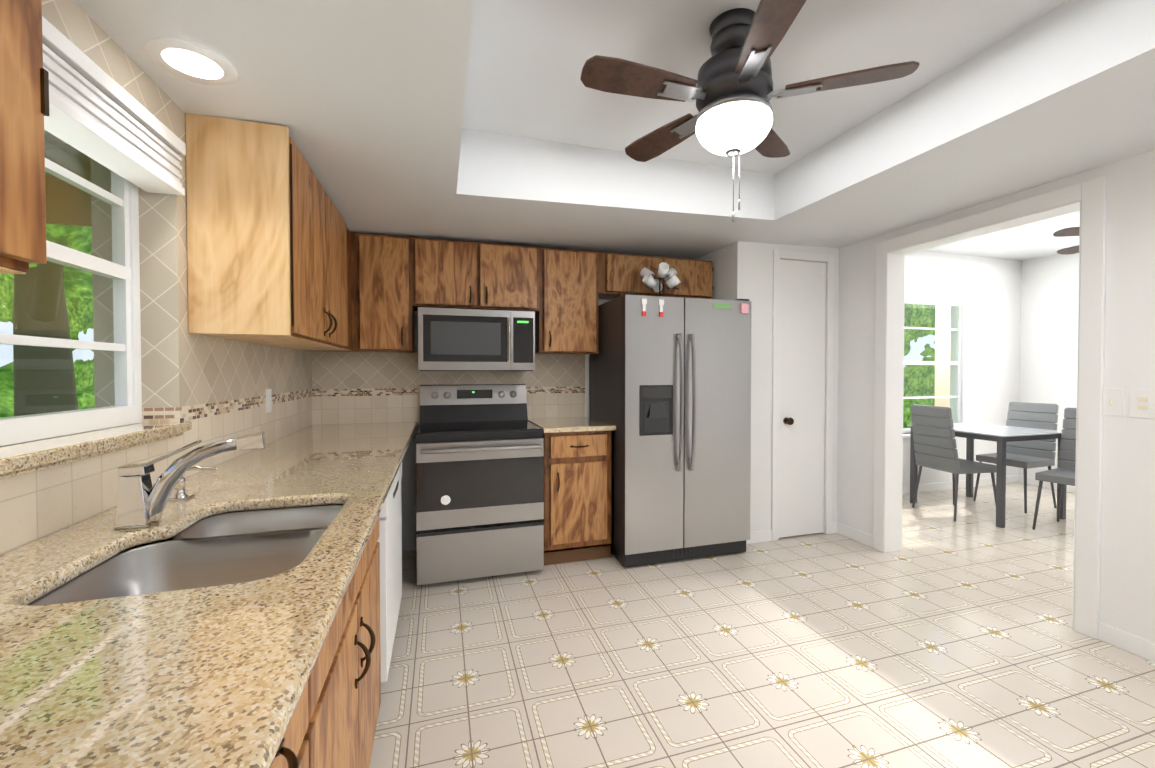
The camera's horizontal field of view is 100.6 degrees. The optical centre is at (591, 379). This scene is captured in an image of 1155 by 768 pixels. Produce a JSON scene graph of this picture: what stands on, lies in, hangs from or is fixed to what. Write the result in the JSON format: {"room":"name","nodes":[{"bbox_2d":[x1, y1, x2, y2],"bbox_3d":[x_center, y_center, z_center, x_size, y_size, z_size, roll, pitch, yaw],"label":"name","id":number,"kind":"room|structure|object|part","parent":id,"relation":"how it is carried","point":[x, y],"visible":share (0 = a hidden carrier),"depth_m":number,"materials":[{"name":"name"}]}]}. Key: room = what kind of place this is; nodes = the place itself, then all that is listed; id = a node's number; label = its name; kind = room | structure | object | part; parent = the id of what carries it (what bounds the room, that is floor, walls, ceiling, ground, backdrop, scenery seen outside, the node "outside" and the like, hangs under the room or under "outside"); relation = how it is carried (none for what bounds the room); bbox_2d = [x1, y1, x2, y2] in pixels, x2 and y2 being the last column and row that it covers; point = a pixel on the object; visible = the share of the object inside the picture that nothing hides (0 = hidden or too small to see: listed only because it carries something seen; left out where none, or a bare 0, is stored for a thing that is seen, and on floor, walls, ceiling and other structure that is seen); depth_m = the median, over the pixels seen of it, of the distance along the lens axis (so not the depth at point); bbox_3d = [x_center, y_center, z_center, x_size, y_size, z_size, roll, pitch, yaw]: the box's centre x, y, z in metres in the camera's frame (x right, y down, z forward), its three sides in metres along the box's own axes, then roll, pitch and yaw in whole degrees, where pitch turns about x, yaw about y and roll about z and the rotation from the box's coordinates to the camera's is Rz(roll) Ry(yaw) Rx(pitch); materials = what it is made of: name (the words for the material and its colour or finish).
{"room":"kitchen","nodes":[
{"label":"kitchen","id":0,"kind":"room"},
{"bbox_2d":[0,0,311,554],"bbox_3d":[-1.102,-0.136,0.403,0.220,2.800,6.250,0,1,-17],"label":"wall","id":1,"kind":"structure","parent":0,"point":[211,389],"depth_m":1.55,"materials":[{"name":"tile"}]},
{"bbox_2d":[0,0,48,273],"bbox_3d":[-0.773,-0.509,0.232,0.305,0.739,0.787,0,1,-17],"label":"upper cabinet","id":2,"kind":"object","parent":1,"relation":"attached to","point":[24,81],"depth_m":0.62,"materials":[{"name":"brown wood"}]},
{"bbox_2d":[44,130,91,226],"bbox_3d":[-1.760,-0.714,0.893,0.725,0.380,1.500,0,1,-17],"label":"awning","id":3,"kind":"object","parent":1,"relation":"attached to","point":[83,163],"depth_m":1.65,"materials":[{"name":"brown"}]},
{"bbox_2d":[0,131,141,445],"bbox_3d":[-1.316,-0.310,1.032,0.050,0.912,1.045,0,1,-17],"label":"kitchen window","id":4,"kind":"structure","parent":1,"relation":"in","point":[122,269],"depth_m":1.38,"materials":[{"name":"white metal"}]},
{"bbox_2d":[0,422,191,479],"bbox_3d":[-1.228,0.169,1.068,0.135,0.045,1.043,0,1,-17],"label":"sill ledge","id":5,"kind":"object","parent":1,"relation":"attached to","point":[21,459],"visible":0.98,"depth_m":1.13,"materials":[{"name":"beige stone"}]},
{"bbox_2d":[42,16,185,195],"bbox_3d":[-1.219,-0.454,1.059,0.123,0.615,1.038,0,1,-17],"label":"window blind","id":6,"kind":"object","parent":1,"relation":"attached to","point":[97,113],"visible":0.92,"depth_m":1.22,"materials":[{"name":"white"}]},
{"bbox_2d":[185,113,331,347],"bbox_3d":[-1.309,-0.538,1.941,0.308,0.739,0.572,0,1,-17],"label":"upper cabinet","id":7,"kind":"object","parent":1,"relation":"attached to","point":[280,254],"depth_m":1.68,"materials":[{"name":"brown wood"}]},
{"bbox_2d":[265,389,271,412],"bbox_3d":[-1.604,0.103,2.382,0.008,0.115,0.070,0,1,-17],"label":"outlet","id":8,"kind":"object","parent":1,"relation":"attached to","point":[268,392],"depth_m":2.37,"materials":[{"name":"white plastic"}]},
{"bbox_2d":[264,202,351,351],"bbox_3d":[-1.478,-0.547,2.472,0.305,0.739,0.543,0,1,-17],"label":"upper cabinet","id":9,"kind":"object","parent":1,"relation":"attached to","point":[341,235],"depth_m":2.62,"materials":[{"name":"brown wood"}]},
{"bbox_2d":[352,233,355,351],"bbox_3d":[-1.640,-0.556,2.987,0.305,0.739,0.536,0,1,-17],"label":"upper cabinet","id":10,"kind":"object","parent":1,"relation":"attached to","point":[353,234],"depth_m":3.02,"materials":[{"name":"brown wood"}]},
{"bbox_2d":[401,299,610,550],"bbox_3d":[-0.122,-0.194,3.870,4.170,2.800,0.222,0,1,-17],"label":"wall","id":11,"kind":"structure","parent":0,"point":[408,493],"depth_m":3.40,"materials":[{"name":"paint"}]},
{"bbox_2d":[356,233,415,352],"bbox_3d":[-1.375,-0.559,3.181,0.359,0.739,0.324,0,1,-17],"label":"upper cabinet","id":12,"kind":"object","parent":11,"relation":"attached to","point":[385,282],"depth_m":3.03,"materials":[{"name":"brown wood"}]},
{"bbox_2d":[412,237,479,310],"bbox_3d":[-1.003,-0.708,3.296,0.420,0.445,0.324,0,1,-17],"label":"upper cabinet","id":13,"kind":"object","parent":11,"relation":"attached to","point":[447,272],"depth_m":3.15,"materials":[{"name":"brown wood"}]},
{"bbox_2d":[418,307,534,370],"bbox_3d":[-0.791,-0.262,3.308,0.747,0.404,0.441,0,1,-17],"label":"over-the-range microwave","id":14,"kind":"object","parent":13,"relation":"attached to","point":[451,339],"visible":1,"depth_m":3.13,"materials":[{"name":"silver metal"}]},
{"bbox_2d":[312,351,587,429],"bbox_3d":[-0.948,0.072,3.492,1.925,0.560,0.012,0,1,-17],"label":"backsplash","id":15,"kind":"structure","parent":11,"relation":"attached to","point":[362,387],"depth_m":3.37,"materials":[{"name":"tile"}]},
{"bbox_2d":[480,243,543,315],"bbox_3d":[-0.603,-0.710,3.422,0.420,0.445,0.324,0,1,-17],"label":"upper cabinet","id":16,"kind":"object","parent":11,"relation":"attached to","point":[511,276],"depth_m":3.27,"materials":[{"name":"brown wood"}]},
{"bbox_2d":[535,248,603,354],"bbox_3d":[-0.193,-0.565,3.553,0.439,0.739,0.324,0,1,-17],"label":"upper cabinet","id":17,"kind":"object","parent":11,"relation":"attached to","point":[568,323],"depth_m":3.40,"materials":[{"name":"brown wood"}]},
{"bbox_2d":[604,252,667,299],"bbox_3d":[0.257,-0.787,3.691,0.505,0.300,0.324,0,1,-17],"label":"upper cabinet","id":18,"kind":"object","parent":11,"relation":"attached to","point":[621,271],"depth_m":3.53,"materials":[{"name":"brown wood"}]},
{"bbox_2d":[664,258,712,298],"bbox_3d":[0.708,-0.789,3.833,0.439,0.300,0.324,0,1,-17],"label":"upper cabinet","id":19,"kind":"object","parent":11,"relation":"attached to","point":[695,277],"depth_m":3.69,"materials":[{"name":"brown wood"}]},
{"bbox_2d":[74,0,1154,259],"bbox_3d":[0.846,-1.067,0.894,3.840,0.356,6.048,0,1,-17],"label":"ceiling","id":20,"kind":"structure","parent":0,"point":[480,120],"depth_m":1.92,"materials":[{"name":"paint"}]},
{"bbox_2d":[144,37,237,85],"bbox_3d":[-1.129,-0.897,1.358,0.206,0.006,0.206,0,1,-17],"label":"recessed light","id":21,"kind":"object","parent":20,"relation":"in","point":[191,61],"visible":1,"depth_m":1.35,"materials":[{"name":"white plastic"}]},
{"bbox_2d":[580,0,918,221],"bbox_3d":[0.464,-0.907,1.695,1.034,0.700,1.083,0,1,-17],"label":"ceiling fan","id":22,"kind":"object","parent":20,"relation":"hanging from","point":[732,92],"visible":1,"depth_m":1.61,"materials":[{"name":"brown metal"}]},
{"bbox_3d":[0.507,-0.869,1.709,0.263,0.105,0.263,0,1,-17],"label":"globe","id":23,"kind":"part","parent":22,"relation":"part of","materials":[{"name":"white glass"}]},
{"bbox_2d":[369,482,1154,767],"bbox_3d":[2.343,1.269,1.589,7.650,0.050,6.400,0,1,-17],"label":"floor","id":24,"kind":"structure","parent":0,"point":[942,638],"depth_m":2.09,"materials":[{"name":"tile"}]},
{"bbox_2d":[288,465,401,748],"bbox_3d":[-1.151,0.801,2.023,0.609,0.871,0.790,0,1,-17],"label":"base cabinet","id":25,"kind":"object","parent":24,"relation":"on","point":[347,701],"depth_m":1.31,"materials":[{"name":"brown wood"}]},
{"bbox_2d":[0,422,417,767],"bbox_3d":[-0.812,0.356,0.962,0.661,0.032,4.926,0,1,-17],"label":"countertop","id":26,"kind":"structure","parent":25,"relation":"on","point":[205,674],"depth_m":0.65,"materials":[{"name":"beige stone"}]},
{"bbox_2d":[167,466,216,501],"bbox_3d":[-1.128,0.288,1.348,0.114,0.090,0.056,0,1,-17],"label":"soap dispenser","id":27,"kind":"object","parent":26,"relation":"on","point":[178,494],"depth_m":1.34,"materials":[{"name":"silver metal"}]},
{"bbox_2d":[112,431,271,528],"bbox_3d":[-0.955,0.236,1.165,0.281,0.200,0.107,0,1,-17],"label":"faucet","id":28,"kind":"object","parent":26,"relation":"on","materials":[{"name":"silver metal"}]},
{"bbox_2d":[28,497,363,720],"bbox_3d":[-0.807,0.467,1.067,0.439,0.217,0.644,0,1,-17],"label":"sink","id":29,"kind":"object","parent":26,"relation":"in","point":[261,540],"depth_m":1.12,"materials":[{"name":"silver metal"}]},
{"bbox_2d":[377,463,401,682],"bbox_3d":[-1.144,0.791,2.022,0.602,0.852,0.731,0,1,-17],"label":"dishwasher","id":30,"kind":"object","parent":25,"relation":"in","point":[390,516],"depth_m":1.88,"materials":[{"name":"white metal"}]},
{"bbox_2d":[415,384,543,584],"bbox_3d":[-0.746,0.628,3.168,0.759,1.177,0.744,0,1,-17],"label":"stove","id":31,"kind":"object","parent":24,"relation":"on","point":[479,480],"visible":1,"depth_m":2.90,"materials":[{"name":"silver metal"}]},
{"bbox_2d":[528,417,615,564],"bbox_3d":[-0.165,0.756,3.411,0.492,0.915,0.655,0,1,-17],"label":"base cabinet","id":32,"kind":"object","parent":24,"relation":"on","point":[578,490],"visible":0.81,"depth_m":3.14,"materials":[{"name":"brown wood"}]},
{"bbox_2d":[528,417,615,432],"bbox_3d":[-0.165,0.322,3.405,0.492,0.046,0.654,0,1,-17],"label":"countertop","id":33,"kind":"structure","parent":32,"relation":"on","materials":[{"name":"stone"}]},
{"bbox_2d":[589,293,750,567],"bbox_3d":[0.554,0.326,3.506,0.933,1.771,0.835,0,1,-17],"label":"fridge","id":34,"kind":"object","parent":24,"relation":"on","point":[670,388],"visible":0.98,"depth_m":3.17,"materials":[{"name":"silver metal"}]},
{"bbox_2d":[640,262,680,295],"bbox_3d":[0.484,-0.693,3.382,0.289,0.270,0.292,0,1,-17],"label":"mug tree","id":35,"kind":"object","parent":34,"relation":"on","point":[667,275],"visible":0.94,"depth_m":3.33,"materials":[{"name":"white ceramic"}]},
{"bbox_2d":[910,404,996,521],"bbox_3d":[3.240,0.714,4.299,0.524,0.969,0.437,0,1,-10],"label":"dining chair","id":36,"kind":"object","parent":24,"relation":"on","point":[935,445],"visible":0.98,"depth_m":4.20,"materials":[{"name":"grey leather"}]},
{"bbox_2d":[907,422,1066,527],"bbox_3d":[3.594,0.819,4.386,0.840,0.754,0.840,0,1,-17],"label":"dining table","id":37,"kind":"object","parent":24,"relation":"on","point":[1000,435],"visible":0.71,"depth_m":4.12,"materials":[{"name":"grey glass"}]},
{"bbox_2d":[973,402,1058,512],"bbox_3d":[4.062,0.709,4.574,0.544,0.969,0.460,0,1,-17],"label":"dining chair","id":38,"kind":"object","parent":24,"relation":"on","point":[1025,455],"visible":0.65,"depth_m":4.57,"materials":[{"name":"grey leather"}]},
{"bbox_2d":[1032,408,1075,529],"bbox_3d":[3.882,0.723,3.779,0.524,0.969,0.437,-1,1,-27],"label":"dining chair","id":39,"kind":"object","parent":24,"relation":"on","point":[1063,472],"visible":0.42,"depth_m":3.97,"materials":[{"name":"grey leather"}]},
{"bbox_2d":[696,241,838,533],"bbox_3d":[1.409,-0.195,3.917,0.920,2.800,0.608,0,1,-17],"label":"wall","id":40,"kind":"structure","parent":0,"point":[742,270],"depth_m":3.56,"materials":[{"name":"paint"}]},
{"bbox_2d":[746,530,771,543],"bbox_3d":[1.208,1.169,3.551,0.302,0.085,0.012,0,1,-17],"label":"baseboard","id":41,"kind":"structure","parent":40,"relation":"attached to","point":[766,535],"depth_m":3.56,"materials":[{"name":"white wood"}]},
{"bbox_2d":[778,259,825,537],"bbox_3d":[1.620,0.145,3.658,0.435,2.104,0.098,0,1,-17],"label":"closet door","id":42,"kind":"structure","parent":40,"relation":"in","point":[802,390],"depth_m":3.67,"materials":[{"name":"white wood"}]},
{"bbox_2d":[771,250,833,540],"bbox_3d":[1.619,0.120,3.661,0.559,2.178,0.016,0,1,-17],"label":"trim","id":43,"kind":"structure","parent":40,"relation":"attached to","point":[795,255],"depth_m":3.60,"materials":[{"name":"white wood"}]},
{"bbox_2d":[903,251,1021,485],"bbox_3d":[3.435,-0.216,5.126,3.430,2.800,0.200,0,1,-17],"label":"wall","id":44,"kind":"structure","parent":0,"point":[990,354],"depth_m":5.30,"materials":[{"name":"paint"}]},
{"bbox_2d":[903,304,961,437],"bbox_3d":[3.597,-0.166,5.126,1.140,1.520,0.160,0,1,-17],"label":"dining room window","id":45,"kind":"structure","parent":44,"relation":"in","point":[956,362],"depth_m":5.28,"materials":[{"name":"white metal"}]},
{"bbox_2d":[905,287,975,306],"bbox_3d":[3.620,-0.869,5.041,1.120,0.151,0.048,0,1,-17],"label":"window blind","id":46,"kind":"object","parent":44,"relation":"attached to","point":[935,297],"visible":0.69,"depth_m":5.04,"materials":[{"name":"white"}]},
{"bbox_2d":[902,475,1018,493],"bbox_3d":[3.352,1.144,5.012,3.190,0.085,0.012,0,1,-17],"label":"baseboard","id":47,"kind":"structure","parent":44,"relation":"attached to","point":[938,486],"depth_m":5.17,"materials":[{"name":"white wood"}]},
{"bbox_2d":[837,150,1154,641],"bbox_3d":[2.685,-0.156,1.594,0.120,2.800,6.250,0,1,-17],"label":"wall","id":48,"kind":"structure","parent":0,"point":[1127,581],"depth_m":2.22,"materials":[{"name":"paint"}]},
{"bbox_2d":[833,522,872,547],"bbox_3d":[1.983,1.168,3.615,0.020,0.085,0.355,0,1,-17],"label":"baseboard","id":49,"kind":"structure","parent":48,"relation":"attached to","point":[862,537],"depth_m":3.62,"materials":[{"name":"white wood"}]},
{"bbox_2d":[873,176,1106,639],"bbox_3d":[2.288,0.130,2.863,0.165,2.185,1.230,0,1,-17],"label":"trim","id":50,"kind":"structure","parent":48,"relation":"attached to","point":[1087,200],"depth_m":2.40,"materials":[{"name":"white wood"}]},
{"bbox_2d":[1103,388,1124,416],"bbox_3d":[2.416,0.103,2.227,0.016,0.128,0.085,0,1,-17],"label":"switch plate","id":51,"kind":"object","parent":48,"relation":"attached to","point":[1113,398],"depth_m":2.22,"materials":[{"name":"white plastic"}]},
{"bbox_2d":[1098,622,1154,661],"bbox_3d":[2.985,1.221,0.446,0.012,0.085,3.835,0,1,-17],"label":"baseboard","id":52,"kind":"structure","parent":48,"relation":"attached to","point":[1129,642],"depth_m":2.17,"materials":[{"name":"white wood"}]},
{"bbox_2d":[1129,389,1154,418],"bbox_3d":[2.451,0.105,2.127,0.010,0.128,0.090,0,1,-17],"label":"switch plate","id":53,"kind":"object","parent":48,"relation":"attached to","point":[1141,403],"depth_m":2.13,"materials":[{"name":"white plastic"}]},
{"bbox_2d":[922,211,1079,260],"bbox_3d":[4.351,-1.333,2.161,3.450,0.065,6.370,0,1,-17],"label":"ceiling","id":54,"kind":"structure","parent":0,"point":[1037,239],"depth_m":4.69,"materials":[{"name":"paint"}]},
{"bbox_2d":[1053,227,1079,254],"bbox_3d":[3.937,-1.161,3.236,1.351,0.316,1.351,0,1,-17],"label":"ceiling fan","id":55,"kind":"object","parent":54,"relation":"hanging from","point":[1070,231],"visible":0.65,"depth_m":3.34,"materials":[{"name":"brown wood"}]},
{"bbox_2d":[1018,253,1078,477],"bbox_3d":[5.901,-0.174,2.668,0.200,2.800,6.370,0,1,-17],"label":"wall","id":56,"kind":"structure","parent":0,"point":[1049,329],"depth_m":5.21,"materials":[{"name":"paint"}]},
{"bbox_2d":[1019,475,1074,492],"bbox_3d":[5.830,1.185,2.564,0.012,0.085,6.170,0,1,-17],"label":"baseboard","id":57,"kind":"structure","parent":56,"relation":"attached to","point":[1030,480],"depth_m":5.27,"materials":[{"name":"white wood"}]},
{"label":"outside","id":58,"kind":"structure","parent":0,"visible":0},
{"bbox_3d":[0.887,1.428,7.005,20.480,0.050,25.000,0,1,-17],"label":"lawn","id":59,"kind":"structure","parent":58,"visible":0},
{"bbox_2d":[0,224,94,417],"bbox_3d":[-6.937,-1.617,7.651,5.145,5.936,13.272,0,1,-17],"label":"tree","id":60,"kind":"object","parent":59,"relation":"on","point":[27,366],"depth_m":4.74,"materials":[{"name":"green plant"}]},
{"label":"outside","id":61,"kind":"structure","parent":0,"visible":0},
{"bbox_2d":[0,273,93,386],"bbox_3d":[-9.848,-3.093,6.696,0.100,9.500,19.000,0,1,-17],"label":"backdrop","id":62,"kind":"structure","parent":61,"point":[75,323],"depth_m":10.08,"materials":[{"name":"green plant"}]},
{"bbox_2d":[903,303,935,426],"bbox_3d":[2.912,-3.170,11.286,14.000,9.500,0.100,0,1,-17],"label":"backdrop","id":63,"kind":"structure","parent":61,"point":[912,353],"depth_m":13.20,"materials":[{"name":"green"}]}
]}

